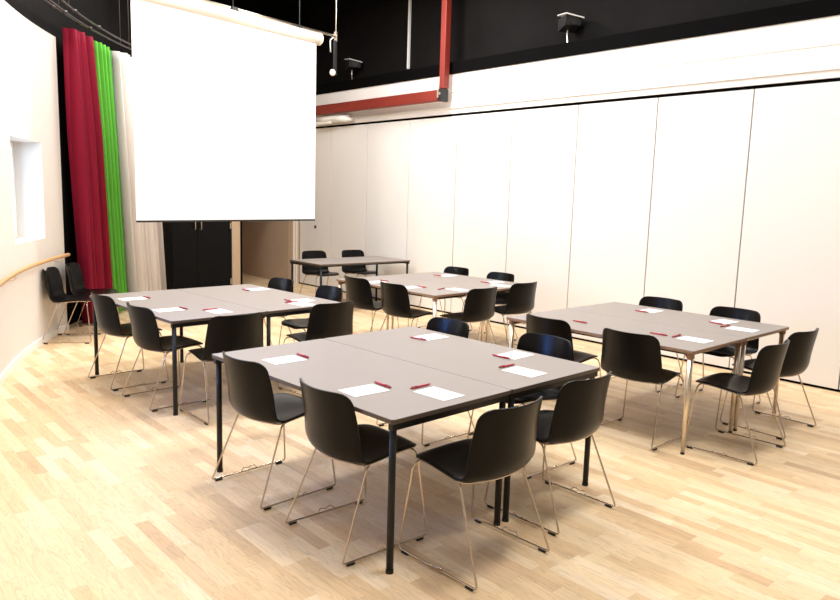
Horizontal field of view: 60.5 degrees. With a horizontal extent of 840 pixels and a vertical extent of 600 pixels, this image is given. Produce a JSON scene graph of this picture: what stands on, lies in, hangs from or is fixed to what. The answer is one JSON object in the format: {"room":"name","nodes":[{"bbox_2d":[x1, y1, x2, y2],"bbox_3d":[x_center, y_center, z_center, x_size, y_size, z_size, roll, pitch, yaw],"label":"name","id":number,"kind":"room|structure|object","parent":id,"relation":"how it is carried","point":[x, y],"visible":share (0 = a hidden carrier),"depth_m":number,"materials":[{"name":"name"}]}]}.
{"room":"conference room","nodes":[
{"label":"conference room","id":0,"kind":"room"},
{"bbox_2d":[0,0,66,374],"bbox_3d":[-2.306,-0.415,2.484,0.674,3.320,12.499,-1,9,-20],"label":"wall","id":1,"kind":"structure","parent":0,"point":[29,108],"depth_m":7.41,"materials":[{"name":"white paint"}]},
{"bbox_2d":[10,142,17,237],"bbox_3d":[-4.197,-1.095,7.155,0.096,1.000,1.071,0,8,-13],"label":"window","id":2,"kind":"structure","parent":1,"relation":"in","point":[11,143],"depth_m":7.63,"materials":[{"name":"white"}]},
{"bbox_2d":[0,323,68,386],"bbox_3d":[-2.143,1.194,2.750,0.291,0.070,12.395,-1,9,-20],"label":"baseboard","id":3,"kind":"structure","parent":1,"relation":"attached to","point":[50,335],"depth_m":7.15,"materials":[{"name":"white wood"}]},
{"bbox_2d":[0,253,69,286],"bbox_3d":[-2.204,0.322,2.954,0.348,0.086,11.462,-1,9,-20],"label":"handrail","id":4,"kind":"object","parent":1,"relation":"attached to","point":[10,276],"visible":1,"depth_m":6.89,"materials":[{"name":"brown wood"}]},
{"bbox_2d":[5,0,173,324],"bbox_3d":[-2.709,-1.496,4.194,1.665,4.950,16.233,0,8,-15],"label":"wall","id":5,"kind":"structure","parent":0,"point":[104,13],"depth_m":8.76,"materials":[{"name":"black paint"}]},
{"bbox_2d":[209,0,309,284],"bbox_3d":[-3.628,-2.640,11.989,4.330,4.950,0.210,-6,11,-41],"label":"wall","id":6,"kind":"structure","parent":0,"point":[287,12],"depth_m":12.57,"materials":[{"name":"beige paint"}]},
{"bbox_2d":[172,222,231,288],"bbox_3d":[-3.733,-1.221,12.044,1.240,2.120,0.148,-6,11,-41],"label":"door","id":7,"kind":"structure","parent":6,"relation":"in","point":[202,251],"depth_m":12.15,"materials":[{"name":"black laminate"}]},
{"bbox_2d":[293,221,297,283],"bbox_3d":[-2.276,-1.986,13.169,0.085,3.400,0.020,-6,11,-41],"label":"trim","id":8,"kind":"structure","parent":6,"relation":"attached to","point":[294,270],"depth_m":13.31,"materials":[{"name":"white paint"}]},
{"bbox_2d":[242,221,287,278],"bbox_3d":[-3.471,-1.790,13.674,1.260,2.800,1.940,-6,11,-41],"label":"wall","id":9,"kind":"structure","parent":0,"point":[264,243],"depth_m":14.05,"materials":[{"name":"beige paint"}]},
{"bbox_2d":[240,221,242,283],"bbox_3d":[-3.172,-1.285,12.610,0.035,2.120,0.176,-6,11,-41],"label":"trim","id":10,"kind":"structure","parent":9,"relation":"attached to","point":[240,221],"depth_m":12.60,"materials":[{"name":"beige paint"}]},
{"bbox_2d":[276,0,334,7],"bbox_3d":[-2.991,-4.106,4.472,14.400,0.120,16.800,-6,11,-41],"label":"ceiling","id":11,"kind":"structure","parent":0,"point":[304,3],"depth_m":12.50,"materials":[{"name":"black paint"}]},
{"bbox_2d":[43,0,131,48],"bbox_3d":[-3.698,-3.871,7.857,0.610,1.385,6.843,1,8,-7],"label":"rail","id":12,"kind":"object","parent":11,"relation":"hanging from","point":[46,1],"visible":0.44,"depth_m":8.46,"materials":[{"name":"grey metal"}]},
{"bbox_2d":[49,0,131,49],"bbox_3d":[-3.581,-3.845,7.870,0.604,1.435,6.772,1,8,-7],"label":"rail","id":13,"kind":"object","parent":11,"relation":"hanging from","point":[51,1],"visible":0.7,"depth_m":8.61,"materials":[{"name":"grey metal"}]},
{"bbox_2d":[62,27,112,322],"bbox_3d":[-4.020,-1.443,8.815,0.297,3.420,0.951,1,8,-4],"label":"curtain","id":14,"kind":"object","parent":13,"relation":"hanging from","point":[83,117],"visible":0.88,"depth_m":8.53,"materials":[{"name":"fabric"}]},
{"bbox_2d":[93,40,126,311],"bbox_3d":[-4.030,-1.524,9.340,0.199,3.410,0.713,2,8,-1],"label":"curtain","id":15,"kind":"object","parent":13,"relation":"hanging from","point":[102,53],"visible":0.7,"depth_m":9.23,"materials":[{"name":"green fabric"}]},
{"bbox_2d":[110,50,127,292],"bbox_3d":[-4.083,-1.564,9.643,0.174,3.400,0.441,1,8,-3],"label":"curtain","id":16,"kind":"object","parent":13,"relation":"hanging from","point":[110,50],"visible":0.08,"depth_m":9.56,"materials":[{"name":"green fabric"}]},
{"bbox_2d":[111,51,166,292],"bbox_3d":[-3.964,-1.644,10.192,0.294,3.410,1.160,2,8,3],"label":"curtain","id":17,"kind":"object","parent":13,"relation":"hanging from","point":[144,244],"visible":0.56,"depth_m":9.89,"materials":[{"name":"white fabric"}]},
{"bbox_2d":[61,0,131,45],"bbox_3d":[-3.484,-3.853,7.877,0.600,1.415,6.713,1,8,-7],"label":"rail","id":18,"kind":"object","parent":11,"relation":"hanging from","point":[63,1],"visible":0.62,"depth_m":8.41,"materials":[{"name":"grey metal"}]},
{"bbox_2d":[130,0,337,222],"bbox_3d":[-2.132,-2.797,8.810,0.166,3.650,3.170,8,10,38],"label":"projection screen","id":19,"kind":"object","parent":11,"relation":"hanging from","point":[224,96],"visible":1,"depth_m":8.58,"materials":[{"name":"white fabric"}]},
{"bbox_2d":[316,0,451,115],"bbox_3d":[-0.898,-3.960,11.236,0.145,1.965,3.845,-6,11,-41],"label":"steel beam","id":20,"kind":"structure","parent":11,"relation":"attached to","point":[441,94],"depth_m":10.24,"materials":[{"name":"red metal"}]},
{"bbox_2d":[316,115,352,125],"bbox_3d":[-1.469,-3.032,12.086,0.116,0.143,1.025,-6,11,-41],"label":"pipe fitting","id":21,"kind":"object","parent":20,"relation":"attached to","point":[326,120],"visible":0.89,"depth_m":12.04,"materials":[{"name":"white"}]},
{"bbox_2d":[0,274,839,599],"bbox_3d":[-3.138,0.901,5.190,14.400,0.100,16.800,-6,11,-41],"label":"floor","id":22,"kind":"structure","parent":0,"point":[104,495],"depth_m":3.99,"materials":[{"name":"beige wood"}]},
{"bbox_2d":[42,267,102,343],"bbox_3d":[-3.824,0.043,7.902,0.533,0.788,0.551,0,8,-11],"label":"chair","id":23,"kind":"object","parent":22,"relation":"on","point":[53,280],"visible":0.81,"depth_m":7.91,"materials":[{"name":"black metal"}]},
{"bbox_2d":[64,262,120,334],"bbox_3d":[-3.841,-0.033,8.428,0.533,0.788,0.551,0,8,-11],"label":"chair","id":24,"kind":"object","parent":22,"relation":"on","point":[76,281],"visible":0.77,"depth_m":8.48,"materials":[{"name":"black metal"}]},
{"bbox_2d":[88,291,168,390],"bbox_3d":[-2.547,0.318,6.250,0.533,0.788,0.551,-6,11,-43],"label":"chair","id":25,"kind":"object","parent":22,"relation":"on","point":[107,317],"visible":0.73,"depth_m":6.01,"materials":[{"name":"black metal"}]},
{"bbox_2d":[122,302,210,411],"bbox_3d":[-2.031,0.408,5.725,0.533,0.788,0.551,-6,11,-44],"label":"chair","id":26,"kind":"object","parent":22,"relation":"on","point":[145,332],"visible":0.93,"depth_m":5.50,"materials":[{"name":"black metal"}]},
{"bbox_2d":[90,289,265,415],"bbox_3d":[-2.091,0.381,6.138,0.802,0.720,1.610,-6,11,-44],"label":"table","id":27,"kind":"object","parent":22,"relation":"on","point":[194,315],"visible":0.77,"depth_m":5.93,"materials":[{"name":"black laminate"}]},
{"bbox_2d":[117,297,146,300],"bbox_3d":[-2.493,-0.011,6.246,0.210,0.001,0.148,-6,11,-41],"label":"paper sheet","id":28,"kind":"object","parent":27,"relation":"on","point":[131,298],"visible":1,"depth_m":6.24,"materials":[{"name":"white paper"}]},
{"bbox_2d":[153,307,183,311],"bbox_3d":[-1.999,0.078,5.725,0.210,0.001,0.148,-6,11,-41],"label":"paper sheet","id":29,"kind":"object","parent":27,"relation":"on","point":[177,308],"visible":1,"depth_m":5.72,"materials":[{"name":"white paper"}]},
{"bbox_2d":[204,309,231,313],"bbox_3d":[-1.606,0.088,5.734,0.148,0.001,0.210,-6,11,-44],"label":"paper sheet","id":30,"kind":"object","parent":27,"relation":"on","point":[216,311],"visible":1,"depth_m":5.72,"materials":[{"name":"white paper"}]},
{"bbox_2d":[179,312,263,424],"bbox_3d":[-1.473,0.463,5.453,0.551,0.788,0.533,-6,11,-42],"label":"chair","id":31,"kind":"object","parent":22,"relation":"on","point":[245,331],"visible":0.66,"depth_m":5.22,"materials":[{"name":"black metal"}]},
{"bbox_2d":[177,284,340,380],"bbox_3d":[-1.513,0.318,6.697,0.802,0.720,1.610,-6,11,-44],"label":"table","id":32,"kind":"object","parent":22,"relation":"on","point":[272,301],"visible":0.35,"depth_m":6.52,"materials":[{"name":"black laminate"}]},
{"bbox_2d":[248,288,270,290],"bbox_3d":[-1.602,-0.106,7.090,0.210,0.001,0.148,-6,11,-41],"label":"paper sheet","id":33,"kind":"object","parent":32,"relation":"on","point":[251,289],"visible":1,"depth_m":7.08,"materials":[{"name":"white paper"}]},
{"bbox_2d":[289,302,315,305],"bbox_3d":[-1.021,0.034,6.232,0.210,0.001,0.148,9,11,42],"label":"paper sheet","id":34,"kind":"object","parent":32,"relation":"on","point":[294,303],"visible":0.86,"depth_m":6.23,"materials":[{"name":"white paper"}]},
{"bbox_2d":[292,299,314,301],"bbox_3d":[-1.059,0.004,6.432,0.210,0.001,0.148,-6,11,-41],"label":"paper sheet","id":35,"kind":"object","parent":32,"relation":"on","point":[299,300],"visible":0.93,"depth_m":6.44,"materials":[{"name":"white paper"}]},
{"bbox_2d":[212,351,335,510],"bbox_3d":[-0.835,0.676,4.097,0.533,0.788,0.551,-6,11,-44],"label":"chair","id":36,"kind":"object","parent":22,"relation":"on","point":[250,392],"visible":0.82,"depth_m":3.88,"materials":[{"name":"black plastic"}]},
{"bbox_2d":[264,277,294,344],"bbox_3d":[-1.574,0.188,7.357,0.533,0.788,0.551,-6,11,-44],"label":"chair","id":37,"kind":"object","parent":22,"relation":"on","point":[284,284],"visible":0.11,"depth_m":7.52,"materials":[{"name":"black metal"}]},
{"bbox_2d":[278,285,342,344],"bbox_3d":[-1.016,0.279,6.833,0.533,0.788,0.551,-5,11,-39],"label":"chair","id":38,"kind":"object","parent":22,"relation":"on","point":[333,293],"visible":0.41,"depth_m":6.92,"materials":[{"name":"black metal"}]},
{"bbox_2d":[277,301,353,395],"bbox_3d":[-0.857,0.380,6.159,0.551,0.788,0.533,-6,11,-43],"label":"chair","id":39,"kind":"object","parent":22,"relation":"on","point":[328,320],"visible":0.66,"depth_m":5.93,"materials":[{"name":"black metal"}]},
{"bbox_2d":[299,250,343,301],"bbox_3d":[-1.538,-0.351,11.120,0.551,0.788,0.533,-6,11,-42],"label":"chair","id":40,"kind":"object","parent":22,"relation":"on","point":[315,254],"visible":0.71,"depth_m":11.22,"materials":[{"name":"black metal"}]},
{"bbox_2d":[290,256,409,300],"bbox_3d":[-1.022,-0.232,10.640,1.610,0.720,0.802,-6,11,-41],"label":"table","id":41,"kind":"object","parent":22,"relation":"on","point":[368,260],"visible":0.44,"depth_m":10.40,"materials":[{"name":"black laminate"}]},
{"bbox_2d":[285,378,426,566],"bbox_3d":[-0.316,0.770,3.547,0.533,0.788,0.551,-5,11,-40],"label":"chair","id":42,"kind":"object","parent":22,"relation":"on","point":[332,427],"visible":0.96,"depth_m":3.34,"materials":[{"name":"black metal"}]},
{"bbox_2d":[212,339,510,574],"bbox_3d":[-0.392,0.741,3.977,0.802,0.720,1.610,-6,11,-43],"label":"table","id":43,"kind":"object","parent":22,"relation":"on","point":[331,366],"visible":0.83,"depth_m":3.71,"materials":[{"name":"grey laminate"}]},
{"bbox_2d":[263,355,306,364],"bbox_3d":[-0.777,0.343,4.130,0.210,0.001,0.148,-6,11,-42],"label":"paper sheet","id":44,"kind":"object","parent":43,"relation":"on","point":[292,358],"visible":1,"depth_m":4.12,"materials":[{"name":"white paper"}]},
{"bbox_2d":[338,384,389,396],"bbox_3d":[-0.275,0.443,3.533,0.210,0.001,0.148,-5,11,-40],"label":"paper sheet","id":45,"kind":"object","parent":43,"relation":"on","point":[368,389],"visible":1,"depth_m":3.53,"materials":[{"name":"white paper"}]},
{"bbox_2d":[374,381,391,387],"bbox_3d":[-0.188,0.425,3.629,0.011,0.012,0.146,-5,11,-39],"label":"pen","id":46,"kind":"object","parent":43,"relation":"on","point":[379,383],"visible":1,"depth_m":3.62,"materials":[{"name":"red plastic"}]},
{"bbox_2d":[410,383,429,388],"bbox_3d":[0.003,0.432,3.622,0.011,0.012,0.146,10,11,44],"label":"pen","id":47,"kind":"object","parent":43,"relation":"on","point":[427,384],"visible":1,"depth_m":3.61,"materials":[{"name":"red plastic"}]},
{"bbox_2d":[413,387,464,400],"bbox_3d":[0.092,0.456,3.514,0.148,0.001,0.210,-6,11,-45],"label":"paper sheet","id":48,"kind":"object","parent":43,"relation":"on","point":[434,392],"visible":1,"depth_m":3.51,"materials":[{"name":"white paper"}]},
{"bbox_2d":[342,250,380,300],"bbox_3d":[-0.971,-0.390,11.513,0.551,0.788,0.533,-6,11,-42],"label":"chair","id":49,"kind":"object","parent":22,"relation":"on","point":[361,269],"visible":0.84,"depth_m":11.63,"materials":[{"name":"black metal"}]},
{"bbox_2d":[345,275,398,331],"bbox_3d":[-0.564,0.122,8.023,0.533,0.788,0.551,-6,11,-42],"label":"chair","id":50,"kind":"object","parent":22,"relation":"on","point":[358,290],"visible":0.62,"depth_m":7.79,"materials":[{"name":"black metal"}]},
{"bbox_2d":[380,281,432,329],"bbox_3d":[-0.148,0.196,7.590,0.533,0.788,0.551,-5,11,-40],"label":"chair","id":51,"kind":"object","parent":22,"relation":"on","point":[395,302],"visible":0.81,"depth_m":7.37,"materials":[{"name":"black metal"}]},
{"bbox_2d":[336,275,484,341],"bbox_3d":[-0.125,0.183,7.922,0.802,0.720,1.610,-6,11,-43],"label":"table","id":52,"kind":"object","parent":22,"relation":"on","point":[432,291],"visible":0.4,"depth_m":7.68,"materials":[{"name":"beige laminate"}]},
{"bbox_2d":[405,286,421,288],"bbox_3d":[-0.109,-0.134,7.590,0.210,0.001,0.148,-6,11,-41],"label":"paper sheet","id":53,"kind":"object","parent":52,"relation":"on","point":[407,287],"visible":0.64,"depth_m":7.59,"materials":[{"name":"white paper"}]},
{"bbox_2d":[448,288,465,290],"bbox_3d":[0.386,-0.110,7.523,0.148,0.001,0.210,-6,11,-44],"label":"paper sheet","id":54,"kind":"object","parent":52,"relation":"on","point":[455,289],"visible":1,"depth_m":7.52,"materials":[{"name":"white paper"}]},
{"bbox_2d":[376,317,474,446],"bbox_3d":[0.053,0.551,5.151,0.533,0.788,0.551,-5,11,-39],"label":"chair","id":55,"kind":"object","parent":22,"relation":"on","point":[459,328],"visible":0.18,"depth_m":5.26,"materials":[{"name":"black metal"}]},
{"bbox_2d":[416,266,471,330],"bbox_3d":[0.322,-0.013,9.148,0.533,0.788,0.551,-6,11,-41],"label":"chair","id":56,"kind":"object","parent":22,"relation":"on","point":[450,269],"visible":0.23,"depth_m":9.27,"materials":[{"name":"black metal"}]},
{"bbox_2d":[391,272,531,342],"bbox_3d":[0.461,0.122,8.473,0.802,0.720,1.610,-6,11,-43],"label":"table","id":57,"kind":"object","parent":22,"relation":"on","point":[461,280],"visible":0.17,"depth_m":8.38,"materials":[{"name":"beige laminate"}]},
{"bbox_2d":[492,284,510,286],"bbox_3d":[0.896,-0.159,7.971,0.148,0.001,0.210,-6,11,-44],"label":"paper sheet","id":58,"kind":"object","parent":57,"relation":"on","point":[499,285],"visible":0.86,"depth_m":7.97,"materials":[{"name":"white paper"}]},
{"bbox_2d":[324,326,599,521],"bbox_3d":[0.192,0.679,4.530,0.802,0.720,1.610,-6,11,-43],"label":"table","id":59,"kind":"object","parent":22,"relation":"on","point":[461,356],"visible":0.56,"depth_m":4.26,"materials":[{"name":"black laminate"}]},
{"bbox_2d":[415,334,447,339],"bbox_3d":[0.075,0.253,4.932,0.210,0.001,0.148,-6,11,-44],"label":"paper sheet","id":60,"kind":"object","parent":59,"relation":"on","point":[428,336],"visible":0.93,"depth_m":4.93,"materials":[{"name":"white paper"}]},
{"bbox_2d":[492,354,510,358],"bbox_3d":[0.490,0.342,4.354,0.010,0.012,0.146,-6,11,-44],"label":"pen","id":61,"kind":"object","parent":59,"relation":"on","point":[505,357],"visible":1,"depth_m":4.34,"materials":[{"name":"red plastic"}]},
{"bbox_2d":[498,364,514,367],"bbox_3d":[0.497,0.375,4.120,0.146,0.012,0.010,-6,11,-43],"label":"pen","id":62,"kind":"object","parent":59,"relation":"on","point":[502,366],"visible":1,"depth_m":4.11,"materials":[{"name":"red plastic"}]},
{"bbox_2d":[498,351,534,359],"bbox_3d":[0.586,0.339,4.437,0.148,0.001,0.210,9,11,42],"label":"paper sheet","id":63,"kind":"object","parent":59,"relation":"on","point":[514,355],"visible":1,"depth_m":4.44,"materials":[{"name":"white paper"}]},
{"bbox_2d":[502,366,546,377],"bbox_3d":[0.580,0.399,4.012,0.148,0.001,0.210,-6,11,-45],"label":"paper sheet","id":64,"kind":"object","parent":59,"relation":"on","point":[531,373],"visible":1,"depth_m":4.01,"materials":[{"name":"white paper"}]},
{"bbox_2d":[440,287,496,344],"bbox_3d":[0.497,0.238,7.428,0.551,0.788,0.533,-6,11,-43],"label":"chair","id":65,"kind":"object","parent":22,"relation":"on","point":[479,306],"visible":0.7,"depth_m":7.20,"materials":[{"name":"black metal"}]},
{"bbox_2d":[398,396,549,591],"bbox_3d":[0.271,0.813,3.371,0.551,0.788,0.533,-6,11,-43],"label":"chair","id":66,"kind":"object","parent":22,"relation":"on","point":[503,441],"visible":1,"depth_m":3.16,"materials":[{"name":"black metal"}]},
{"bbox_2d":[462,272,517,343],"bbox_3d":[0.825,0.077,8.619,0.533,0.788,0.551,-5,11,-40],"label":"chair","id":67,"kind":"object","parent":22,"relation":"on","point":[501,298],"visible":0.35,"depth_m":8.71,"materials":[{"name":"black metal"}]},
{"bbox_2d":[477,281,536,346],"bbox_3d":[0.999,0.171,8.001,0.551,0.788,0.533,-6,11,-42],"label":"chair","id":68,"kind":"object","parent":22,"relation":"on","point":[521,296],"visible":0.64,"depth_m":7.77,"materials":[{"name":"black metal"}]},
{"bbox_2d":[467,333,576,478],"bbox_3d":[0.665,0.644,4.634,0.533,0.788,0.551,-5,11,-39],"label":"chair","id":69,"kind":"object","parent":22,"relation":"on","point":[548,345],"visible":0.27,"depth_m":4.68,"materials":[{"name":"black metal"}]},
{"bbox_2d":[484,371,615,535],"bbox_3d":[0.728,0.750,3.903,0.551,0.788,0.533,-6,11,-43],"label":"chair","id":70,"kind":"object","parent":22,"relation":"on","point":[578,412],"visible":0.78,"depth_m":3.66,"materials":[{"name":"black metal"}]},
{"bbox_2d":[514,314,600,406],"bbox_3d":[1.112,0.502,5.713,0.533,0.788,0.551,-5,11,-39],"label":"chair","id":71,"kind":"object","parent":22,"relation":"on","point":[534,324],"visible":0.38,"depth_m":5.49,"materials":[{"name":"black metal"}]},
{"bbox_2d":[507,309,745,454],"bbox_3d":[1.530,0.563,5.614,0.802,0.720,1.610,-6,11,-42],"label":"table","id":72,"kind":"object","parent":22,"relation":"on","point":[595,324],"visible":0.65,"depth_m":5.34,"materials":[{"name":"grey laminate"}]},
{"bbox_2d":[676,336,711,342],"bbox_3d":[1.952,0.281,5.116,0.148,0.001,0.210,-6,11,-42],"label":"paper sheet","id":73,"kind":"object","parent":72,"relation":"on","point":[688,338],"visible":1,"depth_m":5.11,"materials":[{"name":"white paper"}]},
{"bbox_2d":[600,328,683,450],"bbox_3d":[1.587,0.590,5.200,0.533,0.788,0.551,-6,11,-43],"label":"chair","id":74,"kind":"object","parent":22,"relation":"on","point":[635,357],"visible":0.88,"depth_m":4.98,"materials":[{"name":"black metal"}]},
{"bbox_2d":[610,296,683,392],"bbox_3d":[2.127,0.388,6.717,0.533,0.788,0.551,-6,11,-42],"label":"chair","id":75,"kind":"object","parent":22,"relation":"on","point":[650,301],"visible":0.14,"depth_m":6.83,"materials":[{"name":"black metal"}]},
{"bbox_2d":[566,302,788,430],"bbox_3d":[2.123,0.502,6.157,0.802,0.720,1.610,-6,11,-42],"label":"table","id":76,"kind":"object","parent":22,"relation":"on","point":[695,321],"visible":0.52,"depth_m":5.89,"materials":[{"name":"grey laminate"}]},
{"bbox_2d":[641,309,661,312],"bbox_3d":[2.059,0.096,6.431,0.210,0.001,0.148,-6,11,-44],"label":"paper sheet","id":77,"kind":"object","parent":76,"relation":"on","point":[646,310],"visible":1,"depth_m":6.44,"materials":[{"name":"white paper"}]},
{"bbox_2d":[712,319,737,323],"bbox_3d":[2.514,0.178,5.953,0.210,0.001,0.148,-5,10,-38],"label":"paper sheet","id":78,"kind":"object","parent":76,"relation":"on","point":[723,321],"visible":1,"depth_m":5.95,"materials":[{"name":"white paper"}]},
{"bbox_2d":[726,326,758,331],"bbox_3d":[2.507,0.228,5.603,0.148,0.001,0.210,-6,11,-44],"label":"paper sheet","id":79,"kind":"object","parent":76,"relation":"on","point":[732,327],"visible":1,"depth_m":5.60,"materials":[{"name":"white paper"}]},
{"bbox_2d":[675,306,760,411],"bbox_3d":[2.586,0.479,6.175,0.533,0.788,0.551,-5,11,-41],"label":"chair","id":80,"kind":"object","parent":22,"relation":"on","point":[752,346],"visible":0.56,"depth_m":6.21,"materials":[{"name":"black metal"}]},
{"bbox_2d":[685,339,789,465],"bbox_3d":[2.209,0.641,4.966,0.551,0.788,0.533,-6,11,-44],"label":"chair","id":81,"kind":"object","parent":22,"relation":"on","point":[767,367],"visible":0.99,"depth_m":4.76,"materials":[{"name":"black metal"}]},
{"bbox_2d":[720,328,818,439],"bbox_3d":[2.696,0.580,5.497,0.551,0.788,0.533,-5,10,-39],"label":"chair","id":82,"kind":"object","parent":22,"relation":"on","point":[796,361],"visible":0.69,"depth_m":5.25,"materials":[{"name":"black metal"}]},
{"bbox_2d":[310,0,811,84],"bbox_3d":[2.687,-3.648,7.873,0.140,1.420,14.200,-6,11,-41],"label":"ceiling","id":83,"kind":"structure","parent":0,"point":[374,33],"depth_m":10.01,"materials":[{"name":"black paint"}]},
{"bbox_2d":[407,0,411,68],"bbox_3d":[-0.160,-4.204,10.919,0.035,1.350,0.030,-6,11,-41],"label":"conduit","id":84,"kind":"object","parent":83,"relation":"attached to","point":[409,1],"visible":1,"depth_m":10.93,"materials":[{"name":"white metal"}]},
{"bbox_2d":[300,78,839,389],"bbox_3d":[2.496,-1.114,8.065,0.140,3.400,14.100,-6,11,-41],"label":"wall","id":85,"kind":"structure","parent":0,"point":[704,200],"depth_m":8.24,"materials":[{"name":"white paint"}]},
{"bbox_2d":[299,282,839,391],"bbox_3d":[2.415,0.560,8.276,0.046,0.022,14.100,-6,11,-41],"label":"baseboard","id":86,"kind":"structure","parent":85,"relation":"attached to","point":[696,362],"depth_m":7.66,"materials":[{"name":"black paint"}]},
{"bbox_2d":[316,15,839,116],"bbox_3d":[2.494,-2.542,7.821,0.078,0.445,14.100,-6,11,-41],"label":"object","id":87,"kind":"structure","parent":85,"relation":"attached to","point":[811,43],"depth_m":7.86,"materials":[{"name":"white"}]},
{"bbox_2d":[316,66,839,126],"bbox_3d":[2.484,-2.277,7.856,0.085,0.090,14.100,-6,11,-41],"label":"trim","id":88,"kind":"structure","parent":85,"relation":"attached to","point":[829,72],"depth_m":8.01,"materials":[{"name":"white paint"}]},
{"bbox_2d":[316,0,839,94],"bbox_3d":[2.603,-2.851,7.866,0.390,0.160,14.100,-6,11,-41],"label":"trim","id":89,"kind":"structure","parent":85,"relation":"attached to","point":[813,9],"depth_m":7.98,"materials":[{"name":"black paint"}]},
{"bbox_2d":[344,58,361,78],"bbox_3d":[-1.099,-3.791,11.837,0.229,0.356,0.294,-2,9,-21],"label":"spotlight","id":90,"kind":"object","parent":89,"relation":"on","point":[351,65],"visible":0.88,"depth_m":11.76,"materials":[{"name":"black metal"}]},
{"bbox_2d":[557,12,583,41],"bbox_3d":[1.790,-3.242,8.596,0.229,0.356,0.294,0,8,-12],"label":"spotlight","id":91,"kind":"object","parent":89,"relation":"on","point":[569,22],"visible":0.9,"depth_m":8.52,"materials":[{"name":"black metal"}]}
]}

